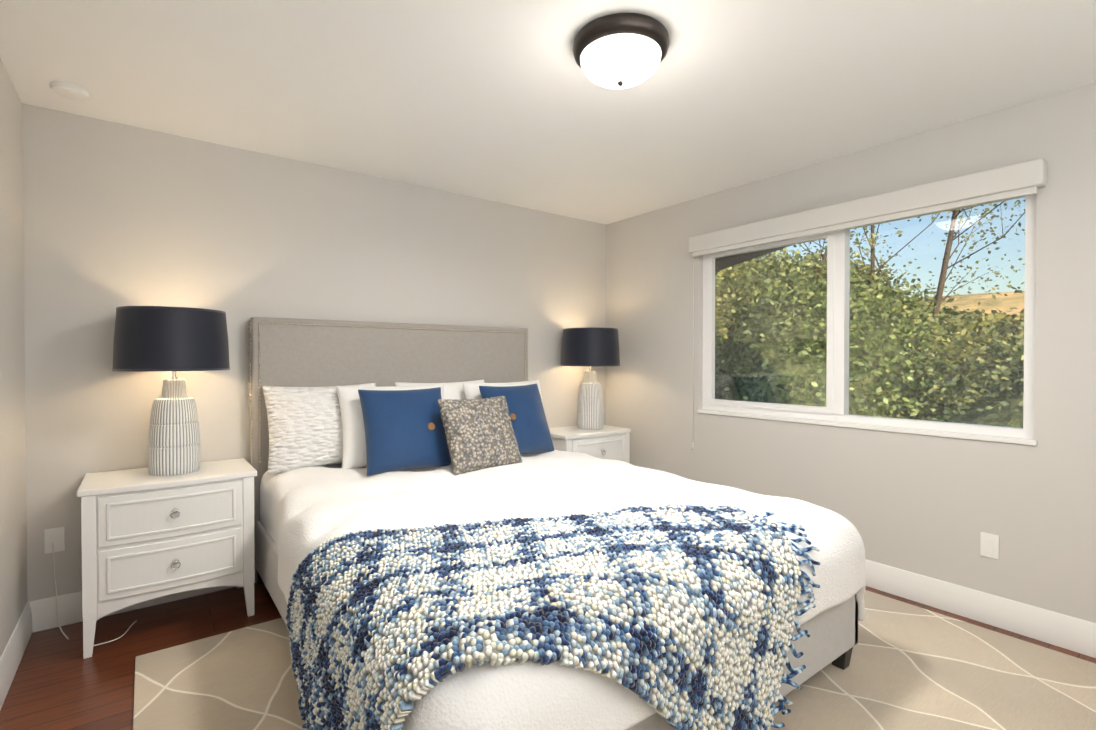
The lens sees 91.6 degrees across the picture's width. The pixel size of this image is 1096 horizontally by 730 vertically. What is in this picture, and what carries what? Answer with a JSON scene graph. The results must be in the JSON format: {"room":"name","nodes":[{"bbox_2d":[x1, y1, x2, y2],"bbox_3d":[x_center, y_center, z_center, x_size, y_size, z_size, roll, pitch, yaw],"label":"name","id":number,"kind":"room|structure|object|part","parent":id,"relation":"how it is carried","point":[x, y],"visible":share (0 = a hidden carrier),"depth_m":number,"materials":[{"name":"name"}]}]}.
{"room":"bedroom","nodes":[
{"label":"bedroom","id":0,"kind":"room"},
{"bbox_2d":[0,58,27,657],"bbox_3d":[-1.228,0.039,0.769,0.150,2.440,4.120,0,1,-37],"label":"wall","id":1,"kind":"structure","parent":0,"point":[13,557],"depth_m":2.22,"materials":[{"name":"grey paint"}]},
{"bbox_2d":[0,602,31,709],"bbox_3d":[-1.161,1.187,0.832,0.017,0.142,4.120,0,1,-37],"label":"baseboard","id":2,"kind":"structure","parent":1,"relation":"attached to","point":[14,651],"depth_m":2.15,"materials":[{"name":"white"}]},
{"bbox_2d":[22,103,605,601],"bbox_3d":[-0.998,0.006,3.621,3.960,2.440,0.150,0,1,-37],"label":"wall","id":3,"kind":"structure","parent":0,"point":[120,215],"depth_m":2.91,"materials":[{"name":"grey paint"}]},
{"bbox_2d":[44,527,64,553],"bbox_3d":[-2.333,0.829,2.519,0.070,0.114,0.008,0,1,-37],"label":"electrical outlet","id":4,"kind":"object","parent":3,"relation":"attached to","point":[56,536],"visible":1,"depth_m":2.52,"materials":[{"name":"white plastic"}]},
{"bbox_2d":[52,543,136,645],"bbox_3d":[-2.104,1.045,2.467,0.315,0.412,0.354,0,1,-37],"label":"lamp cord","id":5,"kind":"object","parent":4,"relation":"attached to","point":[57,604],"visible":0.88,"depth_m":2.48,"materials":[{"name":"white plastic"}]},
{"bbox_2d":[29,579,255,632],"bbox_3d":[-0.947,1.156,3.567,3.660,0.142,0.017,0,1,-37],"label":"baseboard","id":6,"kind":"structure","parent":3,"relation":"attached to","point":[43,612],"depth_m":2.54,"materials":[{"name":"white"}]},
{"bbox_2d":[0,583,1095,729],"bbox_3d":[0.291,1.305,1.933,3.960,0.120,4.420,0,1,-37],"label":"floor","id":7,"kind":"structure","parent":0,"point":[59,682],"depth_m":2.29,"materials":[{"name":"brown wood"}]},
{"bbox_2d":[77,458,256,658],"bbox_3d":[-1.821,0.880,2.589,0.672,0.715,0.477,0,1,-37],"label":"nightstand","id":8,"kind":"object","parent":7,"relation":"on","point":[145,535],"visible":1,"depth_m":2.40,"materials":[{"name":"white wood"}]},
{"bbox_3d":[-1.700,0.671,2.427,0.536,0.214,0.048,0,1,-37],"label":"drawer","id":9,"kind":"part","parent":8,"relation":"part of","materials":[{"name":"white wood"}]},
{"bbox_3d":[-1.700,0.901,2.429,0.536,0.213,0.048,0,1,-37],"label":"drawer","id":10,"kind":"part","parent":8,"relation":"part of","materials":[{"name":"white wood"}]},
{"bbox_2d":[112,306,229,475],"bbox_3d":[-1.827,0.127,2.605,0.471,0.789,0.471,0,1,-37],"label":"lamp","id":11,"kind":"object","parent":8,"relation":"on","point":[160,338],"visible":1,"depth_m":2.50,"materials":[{"name":"fabric"}]},
{"bbox_3d":[-1.827,-0.121,2.602,0.468,0.289,0.468,0,1,-37],"label":"lamp shade","id":12,"kind":"part","parent":11,"relation":"part of","materials":[{"name":"black fabric"}]},
{"bbox_3d":[-1.827,-0.121,2.602,0.471,0.293,0.471,0,1,-37],"label":"frame","id":13,"kind":"part","parent":11,"relation":"part of","materials":[{"name":"black"}]},
{"bbox_3d":[-1.827,0.035,2.604,0.032,0.066,0.032,0,1,-37],"label":"stem","id":14,"kind":"part","parent":11,"relation":"part of","materials":[{"name":"silver metal"}]},
{"bbox_3d":[-1.683,0.669,2.404,0.038,0.045,0.020,0,1,-37],"label":"handle","id":15,"kind":"part","parent":8,"relation":"part of","materials":[{"name":"silver metal"}]},
{"bbox_3d":[-1.683,0.899,2.407,0.038,0.045,0.020,0,1,-37],"label":"handle","id":16,"kind":"part","parent":8,"relation":"part of","materials":[{"name":"silver metal"}]},
{"bbox_2d":[549,425,630,462],"bbox_3d":[0.276,0.862,4.176,0.672,0.715,0.477,0,1,-37],"label":"nightstand","id":17,"kind":"object","parent":7,"relation":"on","point":[609,442],"visible":0.33,"depth_m":4.01,"materials":[{"name":"white wood"}]},
{"bbox_2d":[561,327,619,429],"bbox_3d":[0.338,0.109,4.244,0.471,0.789,0.471,0,1,-37],"label":"lamp","id":18,"kind":"object","parent":17,"relation":"on","point":[592,346],"visible":1,"depth_m":4.10,"materials":[{"name":"ceramic"}]},
{"bbox_3d":[0.338,-0.139,4.241,0.468,0.289,0.468,0,1,-37],"label":"lamp shade","id":19,"kind":"part","parent":18,"relation":"part of","materials":[{"name":"black fabric"}]},
{"bbox_3d":[0.338,-0.139,4.241,0.471,0.293,0.471,0,1,-37],"label":"frame","id":20,"kind":"part","parent":18,"relation":"part of","materials":[{"name":"black"}]},
{"bbox_3d":[0.397,0.653,4.014,0.536,0.214,0.048,0,1,-37],"label":"drawer","id":21,"kind":"part","parent":17,"relation":"part of","materials":[{"name":"white wood"}]},
{"bbox_2d":[133,590,1095,729],"bbox_3d":[0.510,1.239,1.891,3.160,0.011,3.290,0,1,-37],"label":"rug","id":22,"kind":"object","parent":7,"relation":"on","point":[911,667],"visible":0.48,"depth_m":2.06,"materials":[{"name":"beige carpet"}]},
{"bbox_2d":[248,317,865,729],"bbox_3d":[-0.235,0.483,2.461,2.150,1.486,2.589,0,1,-37],"label":"bed","id":23,"kind":"object","parent":22,"relation":"on","point":[448,535],"visible":1,"depth_m":1.72,"materials":[{"name":"fabric"}]},
{"bbox_3d":[-0.909,0.427,3.517,1.850,1.400,0.090,0,1,-37],"label":"headboard","id":24,"kind":"part","parent":23,"relation":"part of","materials":[{"name":"fabric"}]},
{"bbox_2d":[336,383,443,468],"bbox_3d":[-0.894,0.346,3.145,0.680,0.500,0.204,0,-15,-34],"label":"pillow","id":25,"kind":"object","parent":23,"relation":"on","point":[350,431],"depth_m":2.98,"materials":[{"name":"fabric"}]},
{"bbox_2d":[358,387,451,475],"bbox_3d":[-0.794,0.356,2.985,0.500,0.500,0.166,0,-21,-33],"label":"pillow","id":26,"kind":"object","parent":23,"relation":"on","point":[403,429],"depth_m":2.92,"materials":[{"name":"blue fabric"}]},
{"bbox_2d":[395,380,483,399],"bbox_3d":[-0.673,0.339,3.509,0.680,0.500,0.204,-1,-12,-38],"label":"pillow","id":27,"kind":"object","parent":23,"relation":"on","point":[453,389],"depth_m":3.50,"materials":[{"name":"white fabric"}]},
{"bbox_2d":[463,380,543,407],"bbox_3d":[-0.269,0.340,3.600,0.660,0.500,0.205,-1,-14,-40],"label":"pillow","id":28,"kind":"object","parent":23,"relation":"on","point":[471,390],"depth_m":3.47,"materials":[{"name":"white fabric"}]},
{"bbox_2d":[479,384,553,454],"bbox_3d":[-0.194,0.351,3.427,0.500,0.500,0.166,-1,-21,-42],"label":"pillow","id":29,"kind":"object","parent":23,"relation":"on","point":[530,427],"depth_m":3.39,"materials":[{"name":"blue fabric"}]},
{"bbox_2d":[286,504,800,729],"bbox_3d":[0.003,0.879,1.819,1.527,0.650,1.187,0,1,-37],"label":"throw","id":30,"kind":"object","parent":23,"relation":"on","point":[441,616],"depth_m":1.41,"materials":[{"name":"multicoloured fabric"}]},
{"bbox_2d":[260,449,865,729],"bbox_3d":[-0.148,0.807,2.515,1.953,0.491,2.396,0,1,-37],"label":"duvet","id":31,"kind":"object","parent":23,"relation":"on","point":[529,667],"depth_m":1.62,"materials":[{"name":"white fabric"}]},
{"bbox_2d":[0,0,1095,223],"bbox_3d":[0.291,-1.254,1.904,3.960,0.120,4.420,0,1,-37],"label":"ceiling","id":32,"kind":"structure","parent":0,"point":[509,102],"depth_m":2.24,"materials":[{"name":"white paint"}]},
{"bbox_2d":[50,81,88,100],"bbox_3d":[-2.073,-1.183,2.310,0.128,0.030,0.128,0,1,-37],"label":"smoke detector","id":33,"kind":"object","parent":32,"relation":"attached to","point":[69,91],"visible":1,"depth_m":2.28,"materials":[{"name":"white plastic"}]},
{"bbox_2d":[572,13,669,88],"bbox_3d":[0.269,-1.114,1.976,0.356,0.161,0.356,0,1,-37],"label":"flush-mount light","id":34,"kind":"object","parent":32,"relation":"attached to","point":[620,50],"visible":1,"depth_m":1.88,"materials":[{"name":"white glass"}]},
{"bbox_3d":[0.269,-1.095,1.977,0.298,0.088,0.298,0,1,-37],"label":"lamp shade","id":35,"kind":"part","parent":34,"relation":"part of","materials":[{"name":"white glass"}]},
{"bbox_2d":[606,82,1095,622],"bbox_3d":[1.790,0.013,3.053,0.100,2.440,4.120,0,1,-37],"label":"wall","id":36,"kind":"structure","parent":0,"point":[930,506],"depth_m":2.76,"materials":[{"name":"grey paint"}]},
{"bbox_2d":[715,244,794,271],"bbox_3d":[1.549,-0.994,5.356,2.290,0.200,4.300,0,1,-37],"label":"roof eave","id":37,"kind":"object","parent":36,"relation":"attached to","point":[749,255],"depth_m":4.42,"materials":[{"name":"grey paint"}]},
{"bbox_2d":[698,409,1036,445],"bbox_3d":[1.665,0.344,3.157,0.047,0.024,1.850,0,1,-37],"label":"window sill","id":38,"kind":"structure","parent":36,"relation":"attached to","point":[1014,440],"depth_m":2.90,"materials":[{"name":"white wood"}]},
{"bbox_2d":[689,158,1046,449],"bbox_3d":[1.660,-0.144,3.154,0.173,1.550,1.910,0,1,-37],"label":"window","id":39,"kind":"structure","parent":36,"relation":"in","point":[1027,174],"depth_m":3.04,"materials":[{"name":"white plastic"}]},
{"bbox_3d":[1.059,-0.097,3.885,0.012,1.440,0.012,0,1,-37],"label":"cord","id":40,"kind":"part","parent":39,"relation":"part of","materials":[{"name":"white plastic"}]},
{"bbox_2d":[693,186,1036,256],"bbox_3d":[1.613,-0.789,3.111,0.020,0.031,1.860,0,1,-37],"label":"window shade","id":41,"kind":"object","parent":39,"relation":"attached to","point":[973,201],"visible":1,"depth_m":2.85,"materials":[{"name":"white fabric"}]},
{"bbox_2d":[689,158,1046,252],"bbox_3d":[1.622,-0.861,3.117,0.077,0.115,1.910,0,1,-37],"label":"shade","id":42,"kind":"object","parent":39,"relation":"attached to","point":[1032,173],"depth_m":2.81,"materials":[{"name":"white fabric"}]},
{"bbox_3d":[1.713,-0.254,3.187,0.005,1.088,1.738,0,1,-37],"label":"glass","id":43,"kind":"part","parent":39,"relation":"part of","materials":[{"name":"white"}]},
{"bbox_2d":[865,559,1095,657],"bbox_3d":[1.743,1.162,3.031,0.017,0.142,4.120,0,1,-37],"label":"baseboard","id":44,"kind":"structure","parent":36,"relation":"attached to","point":[1074,634],"depth_m":2.54,"materials":[{"name":"white"}]},
{"bbox_2d":[980,532,998,559],"bbox_3d":[2.111,0.863,2.547,0.008,0.114,0.070,0,1,-37],"label":"electrical outlet","id":45,"kind":"object","parent":36,"relation":"attached to","point":[989,545],"visible":1,"depth_m":2.54,"materials":[{"name":"white plastic"}]},
{"label":"outside","id":46,"kind":"structure","parent":0,"visible":0},
{"bbox_3d":[63.135,2.834,134.743,255.840,0.200,260.000,0,1,-37],"label":"ground","id":47,"kind":"structure","parent":46,"visible":0},
{"bbox_2d":[715,266,776,348],"bbox_3d":[1.703,1.419,6.711,2.617,5.649,2.712,0,1,-37],"label":"tree","id":48,"kind":"object","parent":47,"relation":"on","point":[721,313],"depth_m":5.89,"materials":[{"name":"green plant"}]},
{"bbox_3d":[1.713,0.010,6.778,2.305,2.218,2.340,0,1,-37],"label":"crown","id":49,"kind":"part","parent":48,"relation":"part of","materials":[{"name":"green plant"}]},
{"bbox_2d":[717,249,817,281],"bbox_3d":[3.016,0.988,9.595,4.945,6.446,4.976,0,1,-37],"label":"tree","id":50,"kind":"object","parent":47,"relation":"on","point":[739,266],"depth_m":8.81,"materials":[{"name":"green plant"}]},
{"bbox_3d":[3.005,0.336,9.595,3.973,4.681,3.930,0,1,-37],"label":"crown","id":51,"kind":"part","parent":50,"relation":"part of","materials":[{"name":"green plant"}]},
{"bbox_2d":[755,252,793,271],"bbox_3d":[4.534,0.517,13.746,4.638,7.294,4.789,0,1,-37],"label":"tree","id":52,"kind":"object","parent":47,"relation":"on","point":[769,255],"depth_m":13.03,"materials":[{"name":"green plant"}]},
{"bbox_2d":[715,249,850,303],"bbox_3d":[2.715,1.288,7.690,4.001,5.891,4.119,0,1,-37],"label":"tree","id":53,"kind":"object","parent":47,"relation":"on","point":[764,276],"depth_m":7.12,"materials":[{"name":"green plant"}]},
{"bbox_3d":[2.767,0.385,7.658,3.356,3.559,3.271,0,1,-37],"label":"crown","id":54,"kind":"part","parent":53,"relation":"part of","materials":[{"name":"green plant"}]},
{"bbox_2d":[773,252,906,294],"bbox_3d":[8.483,0.188,17.657,7.111,7.864,6.951,0,1,-37],"label":"tree","id":55,"kind":"object","parent":47,"relation":"on","point":[862,264],"depth_m":16.09,"materials":[{"name":"green plant"}]},
{"bbox_2d":[715,271,964,419],"bbox_3d":[2.892,1.627,5.891,2.765,5.252,2.844,0,1,-37],"label":"tree","id":56,"kind":"object","parent":47,"relation":"on","point":[890,359],"depth_m":5.08,"materials":[{"name":"green plant"}]},
{"bbox_3d":[2.871,0.453,5.968,2.192,2.286,2.125,0,1,-37],"label":"crown","id":57,"kind":"part","parent":56,"relation":"part of","materials":[{"name":"green plant"}]},
{"bbox_2d":[758,251,923,322],"bbox_3d":[5.606,0.732,12.729,6.163,6.888,6.018,0,1,-37],"label":"tree","id":58,"kind":"object","parent":47,"relation":"on","point":[878,274],"depth_m":11.56,"materials":[{"name":"green plant"}]},
{"bbox_2d":[715,248,978,421],"bbox_3d":[2.704,1.505,6.080,3.533,5.494,3.563,0,1,-37],"label":"tree","id":59,"kind":"object","parent":47,"relation":"on","point":[774,329],"depth_m":5.11,"materials":[{"name":"green plant"}]},
{"bbox_3d":[2.654,0.752,6.102,2.818,3.179,2.714,0,1,-37],"label":"crown","id":60,"kind":"part","parent":59,"relation":"part of","materials":[{"name":"green plant"}]},
{"bbox_2d":[769,255,924,318],"bbox_3d":[6.173,0.757,12.833,5.446,6.834,5.365,0,1,-37],"label":"tree","id":61,"kind":"object","parent":47,"relation":"on","point":[870,274],"depth_m":11.82,"materials":[{"name":"green plant"}]},
{"bbox_2d":[756,250,946,341],"bbox_3d":[4.516,1.074,9.709,4.502,6.272,4.445,0,1,-37],"label":"tree","id":62,"kind":"object","parent":47,"relation":"on","point":[863,273],"depth_m":8.66,"materials":[{"name":"green plant"}]},
{"bbox_3d":[4.563,0.207,9.619,3.557,3.666,3.868,0,1,-37],"label":"crown","id":63,"kind":"part","parent":62,"relation":"part of","materials":[{"name":"green plant"}]},
{"bbox_2d":[745,206,995,294],"bbox_3d":[4.063,-0.696,8.953,5.577,9.860,6.370,0,1,-37],"label":"tree","id":64,"kind":"object","parent":47,"relation":"on","point":[824,257],"depth_m":7.64,"materials":[{"name":"green plant"}]},
{"bbox_2d":[778,276,962,384],"bbox_3d":[3.499,1.540,7.019,3.472,5.398,3.518,0,1,-37],"label":"tree","id":65,"kind":"object","parent":47,"relation":"on","point":[917,328],"depth_m":6.30,"materials":[{"name":"green plant"}]},
{"bbox_2d":[758,200,1024,321],"bbox_3d":[7.867,-1.678,13.086,6.107,11.719,7.020,0,1,-37],"label":"tree","id":66,"kind":"object","parent":47,"relation":"on","point":[872,257],"depth_m":12.36,"materials":[{"name":"green plant"}]},
{"bbox_2d":[853,273,954,321],"bbox_3d":[9.044,0.604,16.391,6.793,7.060,6.907,0,1,-37],"label":"tree","id":67,"kind":"object","parent":47,"relation":"on","point":[926,297],"depth_m":15.05,"materials":[{"name":"green plant"}]},
{"bbox_3d":[9.040,-0.026,16.637,5.160,4.329,5.633,0,1,-37],"label":"crown","id":68,"kind":"part","parent":67,"relation":"part of","materials":[{"name":"green plant"}]},
{"bbox_2d":[850,273,962,342],"bbox_3d":[5.342,1.276,9.517,3.746,5.870,3.796,0,1,-37],"label":"tree","id":69,"kind":"object","parent":47,"relation":"on","point":[911,300],"depth_m":8.70,"materials":[{"name":"green plant"}]},
{"bbox_3d":[5.234,0.381,9.558,2.829,3.302,3.132,0,1,-37],"label":"crown","id":70,"kind":"part","parent":69,"relation":"part of","materials":[{"name":"green plant"}]},
{"bbox_2d":[824,199,1025,346],"bbox_3d":[6.610,-1.034,8.281,5.693,10.545,5.528,0,1,-37],"label":"tree","id":71,"kind":"object","parent":47,"relation":"on","point":[951,233],"depth_m":8.79,"materials":[{"name":"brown plant"}]},
{"bbox_2d":[881,336,1023,420],"bbox_3d":[4.327,1.978,5.428,3.276,4.562,3.285,0,1,-37],"label":"tree","id":72,"kind":"object","parent":47,"relation":"on","point":[974,389],"depth_m":5.08,"materials":[{"name":"green plant"}]},
{"bbox_3d":[4.293,1.469,5.502,2.435,2.866,2.619,0,1,-37],"label":"crown","id":73,"kind":"part","parent":72,"relation":"part of","materials":[{"name":"green plant"}]},
{"bbox_2d":[886,303,1023,377],"bbox_3d":[4.631,1.741,6.933,3.548,5.000,3.521,0,1,-37],"label":"tree","id":74,"kind":"object","parent":47,"relation":"on","point":[949,349],"depth_m":6.22,"materials":[{"name":"green plant"}]},
{"bbox_3d":[4.682,1.090,6.822,2.792,3.125,3.058,0,1,-37],"label":"crown","id":75,"kind":"part","parent":74,"relation":"part of","materials":[{"name":"green plant"}]},
{"bbox_2d":[911,310,1012,344],"bbox_3d":[8.227,1.452,11.773,4.966,5.466,5.157,0,1,-37],"label":"tree","id":76,"kind":"object","parent":47,"relation":"on","point":[970,322],"depth_m":11.11,"materials":[{"name":"green plant"}]},
{"bbox_2d":[939,308,987,322],"bbox_3d":[13.918,0.871,21.459,9.652,6.410,9.561,0,1,-37],"label":"tree","id":77,"kind":"object","parent":47,"relation":"on","point":[962,312],"depth_m":19.85,"materials":[{"name":"green plant"}]},
{"bbox_2d":[917,326,1023,427],"bbox_3d":[4.657,1.909,4.478,3.037,4.716,3.068,0,1,-37],"label":"tree","id":78,"kind":"object","parent":47,"relation":"on","point":[1018,410],"depth_m":4.52,"materials":[{"name":"green plant"}]},
{"bbox_3d":[4.612,1.062,4.527,2.372,2.779,2.374,0,1,-37],"label":"crown","id":79,"kind":"part","parent":78,"relation":"part of","materials":[{"name":"green plant"}]},
{"bbox_2d":[919,291,1024,317],"bbox_3d":[62.446,-10.157,140.344,130.000,25.654,230.000,0,1,-37],"label":"hills","id":80,"kind":"structure","parent":47,"relation":"on","point":[998,304],"depth_m":81.86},
{"bbox_2d":[947,306,997,318],"bbox_3d":[27.215,-0.173,38.644,13.689,8.106,13.129,0,1,-37],"label":"tree","id":81,"kind":"object","parent":47,"relation":"on","point":[956,307],"depth_m":36.67,"materials":[{"name":"green plant"}]},
{"bbox_2d":[927,309,1023,351],"bbox_3d":[8.659,1.533,10.009,5.592,5.348,5.693,0,1,-37],"label":"tree","id":82,"kind":"object","parent":47,"relation":"on","point":[1005,323],"depth_m":10.01,"materials":[{"name":"green plant"}]},
{"bbox_3d":[8.636,1.037,10.180,4.332,3.840,4.555,0,1,-37],"label":"crown","id":83,"kind":"part","parent":82,"relation":"part of","materials":[{"name":"green plant"}]},
{"bbox_2d":[927,308,1023,331],"bbox_3d":[11.415,1.350,14.152,7.761,5.620,7.619,0,1,-37],"label":"tree","id":84,"kind":"object","parent":47,"relation":"on","point":[985,318],"depth_m":13.68,"materials":[{"name":"green plant"}]},
{"bbox_2d":[937,319,1014,353],"bbox_3d":[6.902,1.688,9.614,4.447,5.043,4.512,0,1,-37],"label":"tree","id":85,"kind":"object","parent":47,"relation":"on","point":[949,320],"depth_m":8.97,"materials":[{"name":"green plant"}]},
{"bbox_2d":[958,329,1023,386],"bbox_3d":[5.615,1.895,6.334,3.078,4.707,3.172,0,1,-37],"label":"tree","id":86,"kind":"object","parent":47,"relation":"on","point":[993,361],"depth_m":6.14,"materials":[{"name":"green plant"}]},
{"bbox_3d":[5.563,1.262,6.309,2.391,2.743,2.507,0,1,-37],"label":"crown","id":87,"kind":"part","parent":86,"relation":"part of","materials":[{"name":"green plant"}]},
{"bbox_2d":[964,312,1023,326],"bbox_3d":[17.143,1.077,19.402,7.395,6.044,7.364,0,1,-37],"label":"tree","id":88,"kind":"object","parent":47,"relation":"on","point":[1004,313],"depth_m":19.22,"materials":[{"name":"green plant"}]},
{"bbox_2d":[977,351,1023,386],"bbox_3d":[6.009,1.840,5.231,3.552,4.843,3.593,0,1,-37],"label":"tree","id":89,"kind":"object","parent":47,"relation":"on","point":[1016,367],"depth_m":5.51,"materials":[{"name":"green plant"}]}
]}

